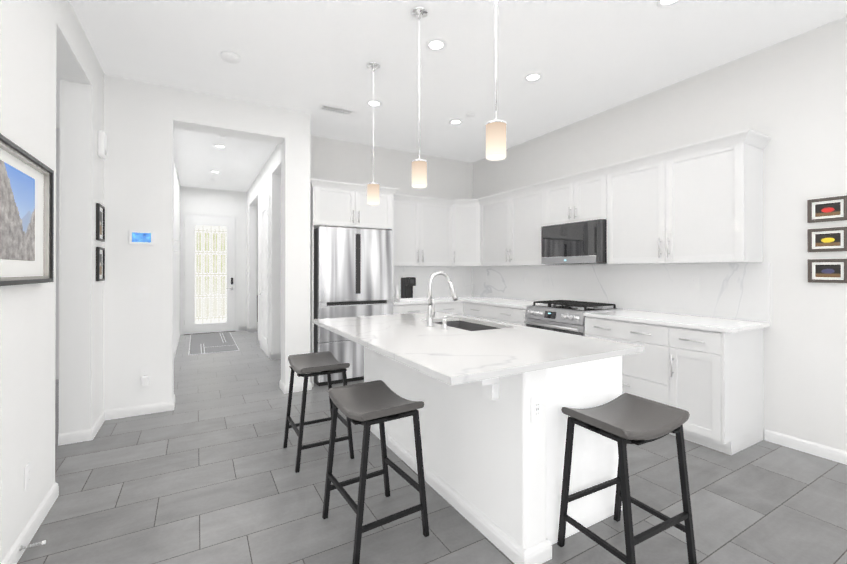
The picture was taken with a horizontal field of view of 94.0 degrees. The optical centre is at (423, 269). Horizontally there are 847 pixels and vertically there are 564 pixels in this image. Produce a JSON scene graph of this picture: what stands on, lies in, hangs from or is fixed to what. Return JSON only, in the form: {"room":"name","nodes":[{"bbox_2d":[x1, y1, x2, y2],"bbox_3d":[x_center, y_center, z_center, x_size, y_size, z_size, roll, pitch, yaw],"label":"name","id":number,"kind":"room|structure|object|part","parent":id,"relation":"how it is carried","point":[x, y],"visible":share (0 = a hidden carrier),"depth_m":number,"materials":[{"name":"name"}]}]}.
{"room":"kitchen","nodes":[
{"label":"kitchen","id":0,"kind":"room"},
{"bbox_2d":[0,0,111,563],"bbox_3d":[-0.956,-0.208,0.043,0.190,3.048,8.310,0,0,-30],"label":"wall","id":1,"kind":"structure","parent":0,"point":[84,336],"depth_m":2.28,"materials":[{"name":"white paint"}]},
{"bbox_2d":[0,133,53,285],"bbox_3d":[-1.811,-0.231,1.775,0.048,0.595,0.735,0,0,-30],"label":"picture","id":2,"kind":"object","parent":1,"relation":"attached to","point":[26,217],"visible":1,"depth_m":1.82,"materials":[{"name":"wood"},{"name":"glass"},{"name":"paper"}]},
{"bbox_2d":[25,461,30,490],"bbox_3d":[-1.918,1.002,1.914,0.008,0.116,0.070,0,0,-30],"label":"outlet","id":3,"kind":"object","parent":1,"relation":"attached to","point":[27,475],"visible":1,"depth_m":1.91,"materials":[{"name":"white plastic"}]},
{"bbox_2d":[1,482,58,563],"bbox_3d":[-0.507,1.272,-0.538,0.013,0.085,6.563,0,0,-30],"label":"baseboard","id":4,"kind":"structure","parent":1,"relation":"attached to","point":[14,554],"depth_m":1.94,"materials":[{"name":"white paint"}]},
{"bbox_2d":[19,540,45,550],"bbox_3d":[-1.807,1.277,1.827,0.088,0.022,0.022,0,0,-30],"label":"door stop","id":5,"kind":"object","parent":1,"relation":"attached to","point":[33,544],"visible":1,"depth_m":1.82,"materials":[{"name":"silver metal"}]},
{"bbox_2d":[89,410,105,439],"bbox_3d":[-2.690,1.285,3.261,0.013,0.085,0.453,0,0,-30],"label":"baseboard","id":6,"kind":"structure","parent":1,"relation":"attached to","point":[93,431],"depth_m":3.22,"materials":[{"name":"white paint"}]},
{"bbox_2d":[96,203,104,241],"bbox_3d":[-2.702,-0.388,3.302,0.023,0.300,0.230,0,0,-30],"label":"picture","id":7,"kind":"object","parent":1,"relation":"attached to","point":[100,222],"visible":0.98,"depth_m":3.30,"materials":[{"name":"black"}]},
{"bbox_2d":[96,247,104,280],"bbox_3d":[-2.702,-0.043,3.301,0.023,0.280,0.230,0,0,-30],"label":"picture","id":8,"kind":"object","parent":1,"relation":"attached to","point":[100,263],"visible":1,"depth_m":3.31,"materials":[{"name":"black"}]},
{"bbox_2d":[98,131,106,158],"bbox_3d":[-2.693,-1.043,3.309,0.046,0.210,0.120,0,0,-30],"label":"mounted siren","id":9,"kind":"object","parent":1,"relation":"attached to","point":[102,144],"visible":1,"depth_m":3.26,"materials":[{"name":"white plastic"}]},
{"bbox_2d":[136,81,171,405],"bbox_3d":[-3.830,-0.188,5.917,0.180,3.048,5.240,0,0,-30],"label":"wall","id":10,"kind":"structure","parent":0,"point":[153,122],"depth_m":3.66,"materials":[{"name":"white paint"}]},
{"bbox_2d":[129,230,153,244],"bbox_3d":[-2.575,-0.289,3.606,0.188,0.130,0.018,0,0,-30],"label":"control panel","id":11,"kind":"object","parent":10,"relation":"attached to","point":[137,237],"visible":1,"depth_m":3.60,"materials":[{"name":"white plastic"}]},
{"bbox_2d":[141,366,149,386],"bbox_3d":[-2.542,0.979,3.603,0.070,0.168,0.049,0,0,-30],"label":"outlet","id":12,"kind":"object","parent":10,"relation":"attached to","point":[145,374],"visible":1,"depth_m":3.61,"materials":[{"name":"white plastic"}]},
{"bbox_2d":[174,331,179,357],"bbox_3d":[-3.788,1.294,5.995,0.013,0.085,4.840,0,0,-30],"label":"baseboard","id":13,"kind":"structure","parent":10,"relation":"attached to","point":[176,345],"depth_m":6.67,"materials":[{"name":"white paint"}]},
{"bbox_2d":[181,211,238,334],"bbox_3d":[-4.493,0.072,8.328,1.080,2.544,0.092,0,0,-30],"label":"front door","id":14,"kind":"structure","parent":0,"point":[210,273],"depth_m":8.33,"materials":[{"name":"white paint"}]},
{"bbox_2d":[168,88,295,401],"bbox_3d":[-1.939,-0.194,4.126,1.146,3.048,0.250,0,0,-30],"label":"wall","id":15,"kind":"structure","parent":0,"point":[191,111],"depth_m":4.37,"materials":[{"name":"white paint"}]},
{"bbox_2d":[106,399,174,419],"bbox_3d":[-2.587,1.286,3.597,0.527,0.085,0.013,0,0,-30],"label":"baseboard","id":16,"kind":"structure","parent":15,"relation":"attached to","point":[163,406],"depth_m":3.59,"materials":[{"name":"white paint"}]},
{"bbox_2d":[283,382,311,393],"bbox_3d":[-1.367,1.288,4.298,0.293,0.085,0.013,0,0,-30],"label":"baseboard","id":17,"kind":"structure","parent":15,"relation":"attached to","point":[298,387],"depth_m":4.29,"materials":[{"name":"white paint"}]},
{"bbox_2d":[296,112,315,383],"bbox_3d":[-2.579,-0.186,6.550,0.160,3.048,5.090,0,0,-30],"label":"wall","id":18,"kind":"structure","parent":0,"point":[305,143],"depth_m":4.34,"materials":[{"name":"white paint"}]},
{"bbox_2d":[258,194,269,357],"bbox_3d":[-2.562,0.100,6.307,0.068,2.474,0.913,0,0,-30],"label":"hall door","id":19,"kind":"structure","parent":18,"relation":"in","point":[264,293],"depth_m":6.21,"materials":[{"name":"white paint"}]},
{"bbox_2d":[316,136,471,266],"bbox_3d":[-0.427,-0.189,5.716,2.700,3.048,0.150,0,0,-30],"label":"wall","id":20,"kind":"structure","parent":0,"point":[336,160],"depth_m":5.60,"materials":[{"name":"white paint"}]},
{"bbox_2d":[310,181,396,229],"bbox_3d":[-0.965,-0.728,4.958,1.002,0.458,0.630,0,0,-30],"label":"upper cabinet","id":21,"kind":"object","parent":20,"relation":"attached to","point":[343,206],"depth_m":4.65,"materials":[{"name":"white paint"}]},
{"bbox_2d":[394,197,448,266],"bbox_3d":[-0.100,-0.500,5.604,1.138,0.910,0.369,0,0,-30],"label":"upper cabinet","id":22,"kind":"object","parent":20,"relation":"attached to","point":[421,235],"depth_m":5.48,"materials":[{"name":"white paint"}]},
{"bbox_2d":[394,266,473,297],"bbox_3d":[0.055,0.189,5.892,1.698,0.464,0.020,0,0,-30],"label":"backsplash","id":23,"kind":"structure","parent":20,"relation":"attached to","point":[465,283],"depth_m":5.96,"materials":[{"name":"white stone"}]},
{"bbox_2d":[449,199,480,266],"bbox_3d":[0.664,-0.499,5.871,0.667,0.910,0.667,0,0,-30],"label":"upper cabinet","id":24,"kind":"object","parent":20,"relation":"attached to","point":[464,215],"depth_m":5.69,"materials":[{"name":"white paint"}]},
{"bbox_2d":[17,330,846,563],"bbox_3d":[-1.411,1.352,3.231,10.000,0.050,16.000,0,0,-30],"label":"floor","id":25,"kind":"structure","parent":0,"point":[203,472],"depth_m":2.29,"materials":[{"name":"tile"}]},
{"bbox_2d":[188,332,239,354],"bbox_3d":[-3.905,1.336,7.294,0.726,0.008,2.270,0,0,-30],"label":"rug","id":26,"kind":"object","parent":25,"relation":"on","point":[207,343],"visible":1,"depth_m":7.08,"materials":[{"name":"grey fabric"}]},
{"bbox_2d":[310,225,313,386],"bbox_3d":[-1.401,0.417,4.727,0.019,1.831,0.588,0,0,-30],"label":"panel","id":27,"kind":"object","parent":25,"relation":"on","point":[311,291],"depth_m":4.48,"materials":[{"name":"white paint"}]},
{"bbox_2d":[283,351,353,472],"bbox_3d":[-0.765,0.986,2.854,0.399,0.678,0.468,0,0,-30],"label":"stool","id":28,"kind":"object","parent":25,"relation":"on","point":[321,363],"visible":1,"depth_m":2.76,"materials":[{"name":"black metal"}]},
{"bbox_2d":[314,225,393,385],"bbox_3d":[-0.929,0.417,4.947,0.945,1.831,0.675,0,0,-30],"label":"refrigerator","id":29,"kind":"object","parent":25,"relation":"on","point":[353,272],"depth_m":4.61,"materials":[{"name":"grey metal"}]},
{"bbox_3d":[-0.539,0.418,5.198,0.019,1.831,0.629,0,0,-30],"label":"fridge side panel","id":30,"kind":"part","parent":29,"relation":"part of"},
{"bbox_2d":[322,380,428,563],"bbox_3d":[-0.256,0.984,2.033,0.421,0.678,0.471,0,0,-30],"label":"stool","id":31,"kind":"object","parent":25,"relation":"on","point":[367,405],"visible":1,"depth_m":1.95,"materials":[{"name":"black metal"}]},
{"bbox_2d":[394,306,425,313],"bbox_3d":[-0.268,0.892,5.354,0.605,0.886,0.626,0,0,-30],"label":"base cabinet","id":32,"kind":"object","parent":25,"relation":"on","point":[397,309],"depth_m":5.04,"materials":[{"name":"white paint"}]},
{"bbox_2d":[426,302,461,314],"bbox_3d":[0.170,0.892,5.572,0.605,0.886,0.684,0,0,-30],"label":"base cabinet","id":33,"kind":"object","parent":25,"relation":"on","point":[446,307],"depth_m":5.34,"materials":[{"name":"white paint"}]},
{"bbox_2d":[342,336,639,563],"bbox_3d":[0.220,0.884,2.728,1.026,0.884,1.967,0,0,-30],"label":"kitchen island","id":34,"kind":"object","parent":25,"relation":"on","point":[493,460],"depth_m":1.99,"materials":[{"name":"white paint"}]},
{"bbox_2d":[312,312,643,387],"bbox_3d":[0.128,0.425,2.674,1.232,0.030,2.044,0,0,-30],"label":"island countertop","id":35,"kind":"structure","parent":34,"relation":"on","point":[451,355],"depth_m":2.11,"materials":[{"name":"white stone"}]},
{"bbox_2d":[426,271,457,325],"bbox_3d":[0.153,0.213,2.906,0.272,0.395,0.104,0,0,-30],"label":"faucet","id":36,"kind":"object","parent":35,"relation":"on","point":[431,313],"visible":1,"depth_m":2.87,"materials":[{"name":"silver metal"}]},
{"bbox_2d":[442,316,450,328],"bbox_3d":[0.159,0.367,2.747,0.072,0.085,0.044,0,0,-30],"label":"soap dispenser","id":37,"kind":"object","parent":35,"relation":"on","point":[444,323],"visible":0.98,"depth_m":2.73,"materials":[{"name":"silver metal"}]},
{"bbox_2d":[436,320,499,327],"bbox_3d":[0.315,0.553,3.014,0.403,0.248,0.707,0,0,-30],"label":"sink","id":38,"kind":"object","parent":35,"relation":"in","point":[455,323],"depth_m":3.31,"materials":[{"name":"grey metal"}]},
{"bbox_2d":[531,395,542,422],"bbox_3d":[0.509,0.627,1.771,0.070,0.116,0.008,0,0,-30],"label":"outlet","id":39,"kind":"object","parent":34,"relation":"attached to","point":[536,408],"visible":1,"depth_m":1.77,"materials":[{"name":"white plastic"}]},
{"bbox_2d":[462,302,526,325],"bbox_3d":[1.093,0.891,5.102,0.683,0.886,1.208,0,0,-30],"label":"base cabinet","id":40,"kind":"object","parent":25,"relation":"on","point":[482,310],"depth_m":4.88,"materials":[{"name":"white paint"}]},
{"bbox_2d":[394,294,477,305],"bbox_3d":[0.210,0.435,5.622,1.698,0.030,0.640,0,0,-30],"label":"countertop","id":41,"kind":"structure","parent":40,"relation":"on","point":[415,303],"depth_m":5.31,"materials":[{"name":"white stone"}]},
{"bbox_2d":[394,296,425,301],"bbox_3d":[-0.203,0.395,5.249,0.385,0.045,0.290,0,0,-30],"label":"tray","id":42,"kind":"object","parent":41,"relation":"on","point":[414,298],"visible":0.83,"depth_m":5.12,"materials":[{"name":"white plastic"}]},
{"bbox_2d":[395,286,398,297],"bbox_3d":[-0.348,0.314,5.258,0.060,0.190,0.050,0,0,-30],"label":"tablet stand","id":43,"kind":"object","parent":42,"relation":"on","point":[396,291],"visible":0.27,"depth_m":5.25,"materials":[{"name":"white plastic"}]},
{"bbox_2d":[401,277,415,297],"bbox_3d":[-0.204,0.257,5.263,0.121,0.305,0.226,0,0,-30],"label":"coffee maker","id":44,"kind":"object","parent":42,"relation":"on","point":[408,284],"visible":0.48,"depth_m":5.22,"materials":[{"name":"black plastic"}]},
{"bbox_2d":[462,298,542,305],"bbox_3d":[1.121,0.433,5.098,0.639,0.030,1.175,0,0,-30],"label":"countertop","id":45,"kind":"structure","parent":40,"relation":"on","point":[493,301],"depth_m":5.13,"materials":[{"name":"white stone"}]},
{"bbox_2d":[524,300,622,335],"bbox_3d":[1.575,0.843,4.234,0.667,0.974,0.768,0,0,-30],"label":"range","id":46,"kind":"object","parent":25,"relation":"on","point":[565,316],"visible":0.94,"depth_m":4.06,"materials":[{"name":"silver metal"}]},
{"bbox_2d":[585,318,665,403],"bbox_3d":[2.015,0.886,3.556,0.625,0.886,0.834,0,0,-30],"label":"base cabinet","id":47,"kind":"object","parent":25,"relation":"on","point":[643,373],"depth_m":3.29,"materials":[{"name":"white paint"}]},
{"bbox_2d":[557,393,696,563],"bbox_3d":[0.927,0.983,1.822,0.470,0.678,0.414,0,0,-30],"label":"stool","id":48,"kind":"object","parent":25,"relation":"on","point":[623,420],"visible":1,"depth_m":1.77,"materials":[{"name":"grey leather"}]},
{"bbox_2d":[666,326,763,454],"bbox_3d":[2.287,0.884,3.083,0.625,0.886,0.375,0,0,-30],"label":"base cabinet","id":49,"kind":"object","parent":25,"relation":"on","point":[700,359],"depth_m":2.92,"materials":[{"name":"white paint"}]},
{"bbox_2d":[583,310,769,333],"bbox_3d":[2.098,0.427,3.398,0.639,0.030,1.198,0,0,-30],"label":"countertop","id":50,"kind":"structure","parent":49,"relation":"on","point":[687,321],"depth_m":3.18,"materials":[{"name":"white stone"}]},
{"bbox_2d":[56,0,846,191],"bbox_3d":[-1.411,-1.746,3.241,10.000,0.050,16.000,0,0,-30],"label":"ceiling","id":51,"kind":"structure","parent":0,"point":[587,58],"depth_m":3.19,"materials":[{"name":"white paint"}]},
{"bbox_2d":[214,145,225,147],"bbox_3d":[-2.832,-1.710,5.492,0.158,0.005,0.158,0,0,-30],"label":"recessed light","id":52,"kind":"object","parent":51,"relation":"in","point":[220,146],"visible":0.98,"depth_m":5.49,"materials":[{"name":"white paint"}]},
{"bbox_2d":[220,51,240,62],"bbox_3d":[-1.561,-1.711,3.190,0.150,0.019,0.150,0,0,-30],"label":"smoke detector","id":53,"kind":"object","parent":51,"relation":"attached to","point":[229,57],"visible":0.96,"depth_m":3.17,"materials":[{"name":"white plastic"}]},
{"bbox_2d":[319,104,354,115],"bbox_3d":[-0.933,-1.712,4.246,0.360,0.009,0.155,0,0,-30],"label":"ceiling vent","id":54,"kind":"object","parent":51,"relation":"in","point":[334,109],"visible":1,"depth_m":4.23,"materials":[{"name":"white plastic"}]},
{"bbox_2d":[366,61,380,204],"bbox_3d":[-0.422,-1.134,3.323,0.124,1.172,0.124,0,0,-30],"label":"pendant light","id":55,"kind":"object","parent":51,"relation":"hanging from","point":[373,188],"visible":1,"depth_m":3.29,"materials":[{"name":"white glass"}]},
{"bbox_2d":[367,100,381,106],"bbox_3d":[-0.511,-1.715,4.082,0.158,0.005,0.158,0,0,-30],"label":"recessed light","id":56,"kind":"object","parent":51,"relation":"in","point":[376,103],"visible":0.96,"depth_m":4.08,"materials":[{"name":"white paint"}]},
{"bbox_2d":[410,6,428,188],"bbox_3d":[-0.028,-1.136,2.638,0.124,1.172,0.124,0,0,-30],"label":"pendant light","id":57,"kind":"object","parent":51,"relation":"hanging from","point":[419,173],"visible":1,"depth_m":2.60,"materials":[{"name":"white glass"}]},
{"bbox_2d":[426,39,445,50],"bbox_3d":[0.097,-1.718,3.024,0.158,0.005,0.158,0,0,-30],"label":"recessed light","id":58,"kind":"object","parent":51,"relation":"in","point":[436,44],"visible":1,"depth_m":3.02,"materials":[{"name":"white paint"}]},
{"bbox_2d":[449,119,461,124],"bbox_3d":[0.374,-1.713,4.590,0.158,0.005,0.158,0,0,-30],"label":"recessed light","id":59,"kind":"object","parent":51,"relation":"in","point":[455,121],"visible":1,"depth_m":4.57,"materials":[{"name":"white paint"}]},
{"bbox_2d":[466,113,474,117],"bbox_3d":[0.521,-1.711,4.390,0.100,0.011,0.100,0,0,-30],"label":"ceiling speaker","id":60,"kind":"object","parent":51,"relation":"attached to","point":[470,115],"visible":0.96,"depth_m":4.37,"materials":[{"name":"white plastic"}]},
{"bbox_2d":[485,0,506,160],"bbox_3d":[0.360,-1.138,1.962,0.124,1.172,0.124,0,0,-30],"label":"pendant light","id":61,"kind":"object","parent":51,"relation":"hanging from","point":[495,139],"visible":1,"depth_m":1.92,"materials":[{"name":"white glass"}]},
{"bbox_2d":[524,73,541,81],"bbox_3d":[0.982,-1.717,3.532,0.158,0.005,0.158,0,0,-30],"label":"recessed light","id":62,"kind":"object","parent":51,"relation":"in","point":[532,77],"visible":1,"depth_m":3.53,"materials":[{"name":"white paint"}]},
{"bbox_2d":[656,0,680,6],"bbox_3d":[1.570,-1.720,2.509,0.158,0.005,0.158,0,0,-30],"label":"recessed light","id":63,"kind":"object","parent":51,"relation":"in","point":[663,3],"visible":1,"depth_m":2.54,"materials":[{"name":"white paint"}]},
{"bbox_2d":[472,16,846,451],"bbox_3d":[2.992,-0.199,2.643,0.150,3.048,8.885,0,0,-30],"label":"wall","id":64,"kind":"structure","parent":0,"point":[792,92],"depth_m":2.98,"materials":[{"name":"white paint"}]},
{"bbox_2d":[481,185,564,266],"bbox_3d":[1.238,-0.501,5.172,0.369,0.910,1.332,0,0,-30],"label":"upper cabinet","id":65,"kind":"object","parent":64,"relation":"attached to","point":[511,223],"depth_m":5.03,"materials":[{"name":"white paint"}]},
{"bbox_2d":[549,169,604,225],"bbox_3d":[1.753,-0.727,4.319,0.326,0.465,0.780,0,0,-30],"label":"upper cabinet","id":66,"kind":"object","parent":64,"relation":"attached to","point":[578,199],"depth_m":4.19,"materials":[{"name":"white paint"}]},
{"bbox_2d":[541,219,606,263],"bbox_3d":[1.714,-0.275,4.294,0.411,0.433,0.770,0,0,-30],"label":"microwave","id":67,"kind":"object","parent":66,"relation":"attached to","point":[583,242],"visible":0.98,"depth_m":4.12,"materials":[{"name":"black plastic"}]},
{"bbox_2d":[474,262,769,321],"bbox_3d":[1.726,0.184,4.668,0.020,0.464,3.768,0,0,-30],"label":"backsplash","id":68,"kind":"structure","parent":64,"relation":"attached to","point":[726,290],"depth_m":3.82,"materials":[{"name":"white stone"}]},
{"bbox_2d":[605,137,764,263],"bbox_3d":[2.215,-0.507,3.515,0.326,0.910,1.188,0,0,-30],"label":"upper cabinet","id":69,"kind":"object","parent":64,"relation":"attached to","point":[699,202],"depth_m":3.24,"materials":[{"name":"white paint"}]},
{"bbox_2d":[764,429,846,464],"bbox_3d":[3.855,1.277,0.971,0.013,0.085,4.832,0,0,-30],"label":"baseboard","id":70,"kind":"structure","parent":64,"relation":"attached to","point":[823,451],"depth_m":2.85,"materials":[{"name":"white paint"}]},
{"bbox_2d":[807,195,846,222],"bbox_3d":[2.822,-0.417,2.755,0.028,0.165,0.205,0,0,-30],"label":"framed picture","id":71,"kind":"object","parent":64,"relation":"attached to","point":[827,209],"visible":1,"depth_m":2.75,"materials":[{"name":"grey wood"}]},
{"bbox_2d":[807,227,846,251],"bbox_3d":[2.822,-0.206,2.755,0.028,0.165,0.205,0,0,-30],"label":"framed picture","id":72,"kind":"object","parent":64,"relation":"attached to","point":[834,239],"visible":1,"depth_m":2.75,"materials":[{"name":"grey wood"}]},
{"bbox_2d":[808,259,846,282],"bbox_3d":[2.822,0.011,2.754,0.028,0.165,0.205,0,0,-30],"label":"framed picture","id":73,"kind":"object","parent":64,"relation":"attached to","point":[827,270],"visible":1,"depth_m":2.75,"materials":[{"name":"grey wood"}]}
]}

